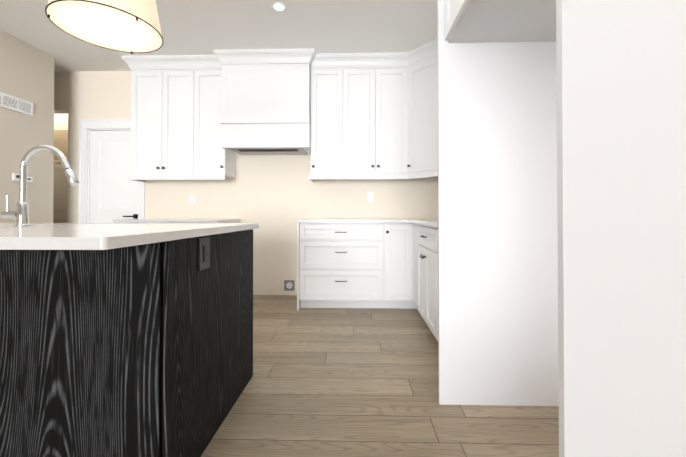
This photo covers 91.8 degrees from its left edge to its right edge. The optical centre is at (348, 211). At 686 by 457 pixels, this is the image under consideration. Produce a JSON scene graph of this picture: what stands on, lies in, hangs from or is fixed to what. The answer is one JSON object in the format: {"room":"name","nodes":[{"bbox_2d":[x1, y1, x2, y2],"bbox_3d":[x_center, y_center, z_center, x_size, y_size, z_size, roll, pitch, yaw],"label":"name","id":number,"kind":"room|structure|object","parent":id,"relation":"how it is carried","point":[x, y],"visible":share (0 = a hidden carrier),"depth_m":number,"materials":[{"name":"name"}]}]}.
{"room":"kitchen","nodes":[
{"label":"kitchen","id":0,"kind":"room"},
{"bbox_2d":[0,29,54,222],"bbox_3d":[-3.483,-0.409,-1.920,0.120,2.720,11.240,0,-1,1],"label":"wall","id":1,"kind":"structure","parent":0,"point":[26,71],"depth_m":3.42,"materials":[{"name":"beige paint"}]},
{"bbox_2d":[0,92,32,115],"bbox_3d":[-3.296,-1.058,3.078,0.012,0.135,0.750,0,-1,1],"label":"air vent","id":2,"kind":"object","parent":1,"relation":"in","point":[7,101],"visible":1,"depth_m":3.28,"materials":[{"name":"grey metal"}]},
{"bbox_2d":[12,173,32,181],"bbox_3d":[-3.284,-0.334,3.346,0.023,0.072,0.190,0,-1,1],"label":"thermostat","id":3,"kind":"object","parent":1,"relation":"attached to","point":[15,176],"visible":0.56,"depth_m":3.28,"materials":[{"name":"white plastic"}]},
{"bbox_2d":[53,114,67,222],"bbox_3d":[-4.612,-0.344,4.754,4.700,2.720,0.150,0,-1,1],"label":"wall","id":4,"kind":"structure","parent":0,"point":[60,189],"depth_m":4.68,"materials":[{"name":"beige paint"}]},
{"bbox_2d":[0,0,437,71],"bbox_3d":[-2.393,-1.807,-0.652,9.400,0.100,13.800,0,-1,1],"label":"ceiling","id":5,"kind":"structure","parent":0,"point":[197,27],"depth_m":3.13,"materials":[{"name":"white paint"}]},
{"bbox_2d":[45,0,162,53],"bbox_3d":[-1.080,-1.270,1.501,0.427,0.932,0.427,0,-1,1],"label":"pendant light","id":6,"kind":"object","parent":5,"relation":"hanging from","point":[130,26],"visible":1,"depth_m":1.45,"materials":[{"name":"beige fabric"}]},
{"bbox_2d":[272,2,285,11],"bbox_3d":[-0.589,-1.720,2.804,0.119,0.006,0.119,0,-1,-5],"label":"recessed light","id":7,"kind":"object","parent":5,"relation":"in","point":[279,7],"visible":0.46,"depth_m":2.79,"materials":[{"name":"white plastic"}]},
{"bbox_2d":[54,71,437,294],"bbox_3d":[-2.747,-0.348,4.343,8.450,2.720,0.600,0,-1,1],"label":"wall","id":8,"kind":"structure","parent":0,"point":[276,197],"depth_m":4.00,"materials":[{"name":"beige paint"}]},
{"bbox_2d":[78,119,144,222],"bbox_3d":[-2.880,-0.056,4.090,0.805,2.130,0.144,0,-1,1],"label":"door frame","id":9,"kind":"structure","parent":8,"relation":"attached to","point":[85,125],"depth_m":4.04,"materials":[{"name":"white wood"}]},
{"bbox_2d":[90,130,140,222],"bbox_3d":[-2.854,0.005,4.044,0.634,1.983,0.091,0,-1,1],"label":"pantry door","id":10,"kind":"structure","parent":8,"relation":"in","point":[115,193],"depth_m":4.06,"materials":[{"name":"white wood"}]},
{"bbox_2d":[129,56,208,179],"bbox_3d":[-2.056,-1.058,3.872,0.774,1.310,0.320,0,-1,1],"label":"upper cabinet","id":11,"kind":"object","parent":8,"relation":"attached to","point":[166,104],"depth_m":3.72,"materials":[{"name":"white wood"}]},
{"bbox_2d":[189,193,194,202],"bbox_3d":[-1.899,-0.156,4.017,0.072,0.116,0.007,0,-1,1],"label":"electrical outlet","id":12,"kind":"object","parent":8,"relation":"attached to","point":[191,197],"visible":1,"depth_m":4.01,"materials":[{"name":"white plastic"}]},
{"bbox_2d":[201,56,235,179],"bbox_3d":[-1.577,-1.058,3.861,0.416,1.310,0.320,0,-1,1],"label":"upper cabinet","id":13,"kind":"object","parent":8,"relation":"attached to","point":[216,164],"depth_m":3.71,"materials":[{"name":"white wood"}]},
{"bbox_2d":[220,64,312,155],"bbox_3d":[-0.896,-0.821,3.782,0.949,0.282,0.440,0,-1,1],"label":"range hood","id":14,"kind":"object","parent":8,"relation":"attached to","point":[239,137],"depth_m":3.56,"materials":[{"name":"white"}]},
{"bbox_2d":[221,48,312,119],"bbox_3d":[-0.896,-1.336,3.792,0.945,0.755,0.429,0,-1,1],"label":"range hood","id":15,"kind":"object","parent":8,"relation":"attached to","point":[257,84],"depth_m":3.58,"materials":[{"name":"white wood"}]},
{"bbox_2d":[284,280,294,290],"bbox_3d":[-0.715,0.890,3.977,0.124,0.124,0.011,0,-1,1],"label":"electrical outlet","id":16,"kind":"object","parent":8,"relation":"attached to","point":[289,285],"visible":1,"depth_m":3.98,"materials":[{"name":"grey plastic"}]},
{"bbox_2d":[309,53,348,179],"bbox_3d":[-0.212,-1.058,3.827,0.416,1.310,0.320,0,-1,1],"label":"upper cabinet","id":17,"kind":"object","parent":8,"relation":"attached to","point":[324,154],"depth_m":3.68,"materials":[{"name":"white wood"}]},
{"bbox_2d":[367,192,372,201],"bbox_3d":[0.255,-0.167,3.965,0.072,0.116,0.007,0,-1,1],"label":"electrical outlet","id":18,"kind":"object","parent":8,"relation":"attached to","point":[369,196],"visible":1,"depth_m":3.96,"materials":[{"name":"white plastic"}]},
{"bbox_2d":[337,52,408,178],"bbox_3d":[0.289,-1.059,3.794,0.820,1.310,0.362,0,-1,1],"label":"upper cabinet","id":19,"kind":"object","parent":8,"relation":"attached to","point":[365,116],"depth_m":3.66,"materials":[{"name":"white wood"}]},
{"bbox_2d":[401,36,437,178],"bbox_3d":[0.925,-1.060,3.625,0.670,1.310,0.670,0,-1,1],"label":"upper cabinet","id":20,"kind":"object","parent":8,"relation":"attached to","point":[418,65],"depth_m":3.54,"materials":[{"name":"white wood"}]},
{"bbox_2d":[437,44,437,171],"bbox_3d":[1.062,-1.002,2.935,0.362,1.180,0.910,0,-1,1],"label":"upper cabinet","id":21,"kind":"object","parent":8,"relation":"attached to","point":[437,44],"depth_m":3.37,"materials":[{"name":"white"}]},
{"bbox_2d":[201,295,558,456],"bbox_3d":[-2.393,1.013,-0.680,9.400,0.100,13.800,0,-1,1],"label":"floor","id":22,"kind":"structure","parent":0,"point":[342,382],"depth_m":1.70,"materials":[{"name":"brown wood"}]},
{"bbox_2d":[0,227,258,456],"bbox_3d":[-1.457,0.542,1.591,1.761,0.886,0.936,0,-1,1],"label":"kitchen island","id":23,"kind":"object","parent":22,"relation":"on","point":[126,339],"depth_m":1.11,"materials":[{"name":"black wood"}]},
{"bbox_2d":[0,223,258,250],"bbox_3d":[-1.467,0.083,1.432,1.810,0.030,1.250,0,-1,1],"label":"island countertop","id":24,"kind":"structure","parent":23,"relation":"on","point":[37,236],"depth_m":1.05,"materials":[{"name":"white stone"}]},
{"bbox_2d":[0,145,78,226],"bbox_3d":[-1.368,-0.113,1.477,0.335,0.363,0.052,0,-1,1],"label":"faucet","id":25,"kind":"object","parent":24,"relation":"on","point":[20,214],"visible":1,"depth_m":1.47,"materials":[{"name":"silver metal"}]},
{"bbox_2d":[221,219,239,222],"bbox_3d":[-1.531,0.563,3.690,0.428,0.885,0.625,0,-1,1],"label":"base cabinet","id":26,"kind":"object","parent":22,"relation":"on","point":[222,220],"depth_m":3.69,"materials":[{"name":"white"}]},
{"bbox_2d":[113,219,220,222],"bbox_3d":[-1.857,0.105,3.690,1.080,0.031,0.650,0,-1,1],"label":"countertop","id":27,"kind":"structure","parent":26,"relation":"on","point":[117,220],"depth_m":3.37,"materials":[{"name":"white stone"}]},
{"bbox_2d":[297,231,388,309],"bbox_3d":[-0.053,0.563,3.655,0.928,0.885,0.625,0,-1,1],"label":"base cabinet","id":28,"kind":"object","parent":22,"relation":"on","point":[367,263],"depth_m":3.35,"materials":[{"name":"white wood"}]},
{"bbox_2d":[297,219,437,230],"bbox_3d":[0.352,0.097,2.848,1.778,0.031,2.228,0,-1,1],"label":"countertop","id":29,"kind":"structure","parent":28,"relation":"on","point":[302,224],"depth_m":3.34,"materials":[{"name":"white stone"}]},
{"bbox_2d":[389,231,404,308],"bbox_3d":[0.492,0.562,3.639,0.275,0.885,0.620,0,-1,1],"label":"base cabinet","id":30,"kind":"object","parent":22,"relation":"on","point":[396,238],"depth_m":3.34,"materials":[{"name":"white wood"}]},
{"bbox_2d":[405,231,416,308],"bbox_3d":[0.906,0.558,3.147,0.676,0.885,0.383,0,-1,1],"label":"base cabinet","id":31,"kind":"object","parent":22,"relation":"on","point":[410,236],"depth_m":3.33,"materials":[{"name":"white wood"}]},
{"bbox_2d":[417,231,432,332],"bbox_3d":[0.921,0.553,2.625,0.620,0.885,0.760,0,-1,1],"label":"base cabinet","id":32,"kind":"object","parent":22,"relation":"on","point":[424,238],"depth_m":2.66,"materials":[{"name":"white wood"}]},
{"bbox_2d":[433,231,437,340],"bbox_3d":[0.907,0.547,2.038,0.620,0.885,0.646,0,-1,1],"label":"base cabinet","id":33,"kind":"object","parent":22,"relation":"on","point":[435,233],"depth_m":2.32,"materials":[{"name":"white wood"}]},
{"bbox_2d":[437,0,685,456],"bbox_3d":[0.808,-0.377,1.228,0.787,2.716,0.982,0,-1,1],"label":"surround","id":34,"kind":"object","parent":22,"relation":"on","point":[562,204],"visible":1,"depth_m":0.74,"materials":[{"name":"white"}]}
]}

